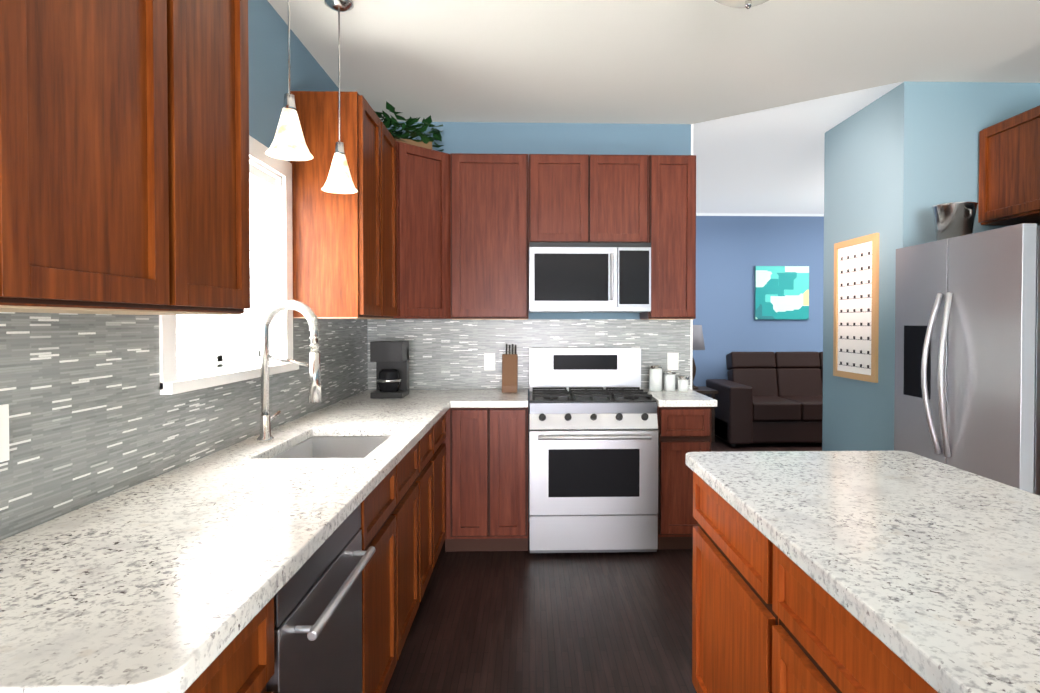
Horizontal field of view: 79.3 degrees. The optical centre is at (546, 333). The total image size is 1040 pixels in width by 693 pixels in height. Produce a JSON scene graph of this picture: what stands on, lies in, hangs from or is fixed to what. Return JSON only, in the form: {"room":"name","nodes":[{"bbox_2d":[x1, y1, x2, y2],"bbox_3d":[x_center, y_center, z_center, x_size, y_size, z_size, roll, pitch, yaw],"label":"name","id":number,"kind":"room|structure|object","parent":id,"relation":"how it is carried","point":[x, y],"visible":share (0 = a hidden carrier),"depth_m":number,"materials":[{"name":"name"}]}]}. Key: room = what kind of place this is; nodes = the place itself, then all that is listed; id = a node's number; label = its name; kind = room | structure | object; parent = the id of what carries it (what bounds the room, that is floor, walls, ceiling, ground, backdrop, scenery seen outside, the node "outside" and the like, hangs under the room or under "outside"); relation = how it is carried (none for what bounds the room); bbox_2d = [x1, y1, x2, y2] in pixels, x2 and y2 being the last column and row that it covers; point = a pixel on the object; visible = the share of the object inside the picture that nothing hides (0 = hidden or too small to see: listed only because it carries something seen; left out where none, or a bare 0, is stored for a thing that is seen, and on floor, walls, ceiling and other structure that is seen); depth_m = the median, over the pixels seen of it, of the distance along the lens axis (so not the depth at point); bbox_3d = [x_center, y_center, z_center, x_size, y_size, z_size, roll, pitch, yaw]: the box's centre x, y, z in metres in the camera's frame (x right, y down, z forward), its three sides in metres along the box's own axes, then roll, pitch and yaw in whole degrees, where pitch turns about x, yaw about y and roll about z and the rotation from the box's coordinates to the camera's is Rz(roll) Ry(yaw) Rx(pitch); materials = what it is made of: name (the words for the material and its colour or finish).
{"room":"kitchen","nodes":[
{"label":"kitchen","id":0,"kind":"room"},
{"bbox_2d":[5,0,365,538],"bbox_3d":[-1.126,0.033,-1.898,0.140,2.740,12.570,0,1,-2],"label":"wall","id":1,"kind":"structure","parent":0,"point":[268,52],"depth_m":2.71,"materials":[{"name":"blue"}]},
{"bbox_2d":[0,0,249,314],"bbox_3d":[-0.962,-0.559,0.864,0.332,1.044,1.740,0,1,-2],"label":"upper cabinet","id":2,"kind":"object","parent":1,"relation":"attached to","point":[124,157],"visible":1,"depth_m":1.22,"materials":[{"name":"brown wood"}]},
{"bbox_2d":[0,312,367,540],"bbox_3d":[-1.165,0.178,2.191,0.008,0.478,4.140,0,1,-2],"label":"backsplash","id":3,"kind":"structure","parent":1,"relation":"attached to","point":[94,415],"depth_m":1.64,"materials":[{"name":"tile"}]},
{"bbox_2d":[0,404,9,461],"bbox_3d":[-1.130,0.208,1.279,0.008,0.118,0.075,0,1,-2],"label":"electrical outlet","id":4,"kind":"object","parent":3,"relation":"attached to","point":[4,432],"visible":1,"depth_m":1.30,"materials":[{"name":"white plastic"}]},
{"bbox_2d":[159,135,298,394],"bbox_3d":[-1.217,-0.297,2.372,0.175,0.945,1.030,0,1,-2],"label":"window","id":5,"kind":"structure","parent":1,"relation":"in","point":[270,189],"depth_m":2.70,"materials":[{"name":"white"}]},
{"bbox_2d":[290,91,396,318],"bbox_3d":[-1.029,-0.598,3.273,0.332,1.044,0.760,0,1,-2],"label":"upper cabinet","id":6,"kind":"object","parent":1,"relation":"attached to","point":[344,246],"visible":1,"depth_m":2.90,"materials":[{"name":"brown wood"}]},
{"bbox_2d":[393,141,450,318],"bbox_3d":[-0.911,-0.610,3.956,0.605,1.040,0.596,0,1,-2],"label":"upper cabinet","id":7,"kind":"object","parent":1,"relation":"attached to","point":[423,232],"visible":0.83,"depth_m":3.80,"materials":[{"name":"brown wood"}]},
{"bbox_2d":[374,101,443,150],"bbox_3d":[-0.926,-1.259,3.951,0.539,0.255,0.521,0,1,-2],"label":"plant","id":8,"kind":"object","parent":7,"relation":"on","point":[426,140],"visible":0.48,"depth_m":3.87,"materials":[{"name":"green plant"}]},
{"bbox_2d":[367,121,692,521],"bbox_3d":[-0.112,-0.067,4.357,2.235,2.740,0.128,0,1,-2],"label":"wall","id":9,"kind":"structure","parent":0,"point":[558,138],"depth_m":4.29,"materials":[{"name":"blue paint"}]},
{"bbox_2d":[367,319,690,389],"bbox_3d":[-0.113,0.144,4.296,2.210,0.478,0.008,0,1,-2],"label":"backsplash","id":10,"kind":"structure","parent":9,"relation":"attached to","point":[446,353],"depth_m":4.29,"materials":[{"name":"tile"}]},
{"bbox_2d":[484,353,494,369],"bbox_3d":[-0.390,0.196,4.280,0.075,0.118,0.008,0,1,-2],"label":"electrical outlet","id":11,"kind":"object","parent":10,"relation":"attached to","point":[489,361],"visible":1,"depth_m":4.28,"materials":[{"name":"white plastic"}]},
{"bbox_2d":[667,353,678,369],"bbox_3d":[0.870,0.195,4.315,0.075,0.118,0.008,0,1,-2],"label":"electrical outlet","id":12,"kind":"object","parent":10,"relation":"attached to","point":[672,360],"visible":1,"depth_m":4.31,"materials":[{"name":"white plastic"}]},
{"bbox_2d":[450,153,695,319],"bbox_3d":[0.168,-0.611,4.116,1.558,1.044,0.337,0,1,-2],"label":"upper cabinet","id":13,"kind":"object","parent":9,"relation":"attached to","point":[651,199],"visible":1,"depth_m":3.95,"materials":[{"name":"brown wood"}]},
{"bbox_2d":[529,242,650,312],"bbox_3d":[0.264,-0.350,4.058,0.754,0.427,0.464,0,1,-2],"label":"microwave","id":14,"kind":"object","parent":13,"relation":"attached to","point":[589,277],"visible":1,"depth_m":3.87,"materials":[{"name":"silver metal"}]},
{"bbox_2d":[385,435,821,692],"bbox_3d":[2.542,1.402,0.052,7.900,0.060,16.220,0,1,-2],"label":"floor","id":15,"kind":"structure","parent":0,"point":[524,622],"depth_m":2.87,"materials":[{"name":"brown wood"}]},
{"bbox_2d":[184,597,274,692],"bbox_3d":[-0.822,0.917,1.007,0.616,0.880,0.401,0,1,-2],"label":"base cabinet","id":16,"kind":"object","parent":15,"relation":"on","point":[246,665],"depth_m":1.10,"materials":[{"name":"brown wood"}]},
{"bbox_2d":[0,389,455,692],"bbox_3d":[-0.850,0.432,2.527,0.651,0.040,3.507,0,1,-2],"label":"countertop","id":17,"kind":"structure","parent":16,"relation":"on","point":[176,580],"depth_m":1.23,"materials":[{"name":"stone"}]},
{"bbox_2d":[257,299,321,441],"bbox_3d":[-0.989,0.142,2.434,0.244,0.544,0.118,0,1,-2],"label":"faucet","id":18,"kind":"object","parent":17,"relation":"on","point":[272,311],"visible":1,"depth_m":2.39,"materials":[{"name":"silver metal"}]},
{"bbox_2d":[272,436,389,457],"bbox_3d":[-0.815,0.556,2.414,0.404,0.201,0.639,0,1,-2],"label":"sink","id":19,"kind":"object","parent":17,"relation":"in","point":[342,447],"visible":0.02,"depth_m":2.72,"materials":[{"name":"silver metal"}]},
{"bbox_2d":[370,341,408,398],"bbox_3d":[-0.966,0.220,3.868,0.190,0.340,0.220,0,1,-2],"label":"coffee maker","id":20,"kind":"object","parent":17,"relation":"on","point":[390,359],"visible":1,"depth_m":3.77,"materials":[{"name":"black plastic"}]},
{"bbox_2d":[266,504,375,692],"bbox_3d":[-0.802,0.913,1.517,0.656,0.872,0.608,0,1,-2],"label":"dishwasher","id":21,"kind":"object","parent":15,"relation":"on","point":[318,622],"visible":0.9,"depth_m":1.48,"materials":[{"name":"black metal"}]},
{"bbox_2d":[360,419,439,645],"bbox_3d":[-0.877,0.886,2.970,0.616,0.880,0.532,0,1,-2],"label":"base cabinet","id":22,"kind":"object","parent":15,"relation":"on","point":[403,516],"depth_m":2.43,"materials":[{"name":"brown wood"}]},
{"bbox_2d":[440,414,445,550],"bbox_3d":[-0.888,0.879,3.375,0.616,0.880,0.542,0,1,-2],"label":"base cabinet","id":23,"kind":"object","parent":15,"relation":"on","point":[442,420],"depth_m":3.59,"materials":[{"name":"brown wood"}]},
{"bbox_2d":[443,407,527,551],"bbox_3d":[-0.367,0.869,3.986,0.500,0.880,0.627,0,1,-2],"label":"base cabinet","id":24,"kind":"object","parent":15,"relation":"on","point":[486,479],"visible":0.96,"depth_m":3.68,"materials":[{"name":"brown wood"}]},
{"bbox_2d":[452,389,527,407],"bbox_3d":[-0.337,0.409,3.970,0.437,0.040,0.651,0,1,-2],"label":"countertop","id":25,"kind":"structure","parent":24,"relation":"on","point":[465,398],"depth_m":3.77,"materials":[{"name":"stone"}]},
{"bbox_2d":[502,344,517,392],"bbox_3d":[-0.243,0.230,4.153,0.100,0.312,0.180,0,1,-2],"label":"knife block","id":26,"kind":"object","parent":25,"relation":"on","point":[509,373],"visible":1,"depth_m":4.10,"materials":[{"name":"brown wood"}]},
{"bbox_2d":[529,348,657,552],"bbox_3d":[0.268,0.707,3.948,0.752,1.205,0.719,0,1,-2],"label":"stove","id":27,"kind":"object","parent":15,"relation":"on","point":[593,454],"visible":1,"depth_m":3.66,"materials":[{"name":"silver metal"}]},
{"bbox_2d":[657,406,710,549],"bbox_3d":[0.810,0.869,4.019,0.321,0.880,0.627,0,1,-2],"label":"base cabinet","id":28,"kind":"object","parent":15,"relation":"on","point":[682,431],"visible":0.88,"depth_m":3.72,"materials":[{"name":"brown wood"}]},
{"bbox_2d":[643,389,716,406],"bbox_3d":[0.822,0.409,4.004,0.348,0.040,0.647,0,1,-2],"label":"countertop","id":29,"kind":"structure","parent":28,"relation":"on","point":[677,398],"depth_m":3.72,"materials":[{"name":"stone"}]},
{"bbox_2d":[649,365,666,391],"bbox_3d":[0.726,0.300,4.176,0.088,0.170,0.088,0,1,-14],"label":"canister","id":30,"kind":"object","parent":29,"relation":"on","point":[655,378],"depth_m":4.14,"materials":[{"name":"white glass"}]},
{"bbox_2d":[692,386,717,442],"bbox_3d":[1.707,0.955,7.416,0.500,0.600,0.500,0,1,-2],"label":"side table","id":31,"kind":"object","parent":15,"relation":"on","point":[703,390],"visible":0.27,"depth_m":7.20,"materials":[{"name":"black wood"}]},
{"bbox_2d":[692,325,704,388],"bbox_3d":[1.707,0.279,7.405,0.320,0.750,0.320,0,1,-2],"label":"table lamp","id":32,"kind":"object","parent":31,"relation":"on","point":[698,341],"visible":0.48,"depth_m":7.29,"materials":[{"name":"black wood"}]},
{"bbox_2d":[692,472,751,692],"bbox_3d":[0.889,0.904,1.811,0.746,0.880,0.776,0,1,-2],"label":"base cabinet","id":33,"kind":"object","parent":15,"relation":"on","point":[722,537],"depth_m":1.89,"materials":[{"name":"brown wood"}]},
{"bbox_2d":[706,352,822,446],"bbox_3d":[3.059,0.743,7.352,2.160,1.026,1.005,0,1,-2],"label":"sofa","id":34,"kind":"object","parent":15,"relation":"on","point":[768,397],"visible":0.54,"depth_m":7.08,"materials":[{"name":"black leather"}]},
{"bbox_2d":[752,525,937,692],"bbox_3d":[0.907,0.914,1.167,0.746,0.880,0.776,0,1,-2],"label":"base cabinet","id":35,"kind":"object","parent":15,"relation":"on","point":[768,616],"depth_m":1.29,"materials":[{"name":"brown wood"}]},
{"bbox_2d":[685,451,1039,692],"bbox_3d":[0.901,0.449,1.482,0.800,0.040,1.480,0,1,-2],"label":"countertop","id":36,"kind":"structure","parent":35,"relation":"on","point":[927,570],"depth_m":1.28,"materials":[{"name":"stone"}]},
{"bbox_2d":[894,223,1039,495],"bbox_3d":[2.350,0.428,3.098,0.914,1.790,0.910,0,1,-2],"label":"fridge","id":37,"kind":"object","parent":15,"relation":"on","point":[967,357],"visible":0.6,"depth_m":2.91,"materials":[{"name":"silver metal"}]},
{"bbox_2d":[932,202,977,240],"bbox_3d":[2.160,-0.574,3.322,0.208,0.206,0.258,0,1,-2],"label":"ice bucket","id":38,"kind":"object","parent":37,"relation":"on","point":[954,219],"visible":0.73,"depth_m":3.25,"materials":[{"name":"silver metal"}]},
{"bbox_2d":[268,0,1039,213],"bbox_3d":[2.542,-1.422,0.007,7.900,0.110,16.220,0,1,-2],"label":"ceiling","id":39,"kind":"structure","parent":0,"point":[763,98],"depth_m":3.29,"materials":[{"name":"grey paint"}]},
{"bbox_2d":[265,0,313,160],"bbox_3d":[-0.867,-1.001,2.110,0.152,0.800,0.152,0,1,-2],"label":"pendant light","id":40,"kind":"object","parent":39,"relation":"hanging from","point":[288,143],"visible":1,"depth_m":2.10,"materials":[{"name":"white glass"}]},
{"bbox_2d":[321,0,357,193],"bbox_3d":[-0.883,-1.010,2.670,0.152,0.800,0.152,0,1,-2],"label":"pendant light","id":41,"kind":"object","parent":39,"relation":"hanging from","point":[339,180],"visible":1,"depth_m":2.65,"materials":[{"name":"white glass"}]},
{"bbox_2d":[714,0,768,8],"bbox_3d":[0.779,-1.329,2.421,0.344,0.152,0.344,0,1,-2],"label":"lamp","id":42,"kind":"object","parent":39,"relation":"attached to","point":[748,4],"visible":1,"depth_m":2.45,"materials":[{"name":"white glass"}]},
{"bbox_2d":[693,216,823,394],"bbox_3d":[2.318,-0.126,8.076,7.900,2.740,0.120,0,1,-2],"label":"wall","id":43,"kind":"structure","parent":0,"point":[732,252],"depth_m":8.02,"materials":[{"name":"blue paint"}]},
{"bbox_2d":[754,266,808,318],"bbox_3d":[3.005,-0.515,8.010,0.690,0.680,0.036,0,1,-2],"label":"picture","id":44,"kind":"object","parent":43,"relation":"attached to","point":[781,292],"visible":1,"depth_m":7.99,"materials":[{"name":"teal fabric"}]},
{"bbox_2d":[822,81,1039,450],"bbox_3d":[2.480,-0.062,4.059,0.940,2.740,0.960,0,1,-2],"label":"wall","id":45,"kind":"structure","parent":0,"point":[901,160],"depth_m":3.69,"materials":[{"name":"blue paint"}]},
{"bbox_2d":[833,233,878,382],"bbox_3d":[1.998,-0.157,4.064,0.022,0.910,0.520,0,1,-2],"label":"bulletin board","id":46,"kind":"object","parent":45,"relation":"attached to","point":[856,312],"visible":1,"depth_m":4.03,"materials":[{"name":"white paper"}]},
{"bbox_3d":[3.055,0.039,-2.237,0.140,2.740,11.660,0,1,-2],"label":"wall","id":47,"kind":"structure","parent":0,"visible":0},
{"bbox_2d":[978,105,1039,224],"bbox_3d":[2.647,-0.876,3.069,0.374,0.540,0.997,0,1,-2],"label":"wall cabinet","id":48,"kind":"object","parent":47,"relation":"attached to","point":[1009,171],"visible":1,"depth_m":3.34,"materials":[{"name":"brown wood"}]},
{"label":"outside","id":49,"kind":"structure","parent":0,"visible":0},
{"bbox_2d":[177,184,250,358],"bbox_3d":[-1.384,-0.278,2.367,0.020,1.435,1.480,0,1,-2],"label":"blinds","id":50,"kind":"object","parent":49,"point":[193,339],"depth_m":2.53,"materials":[{"name":"white plastic"}]}
]}

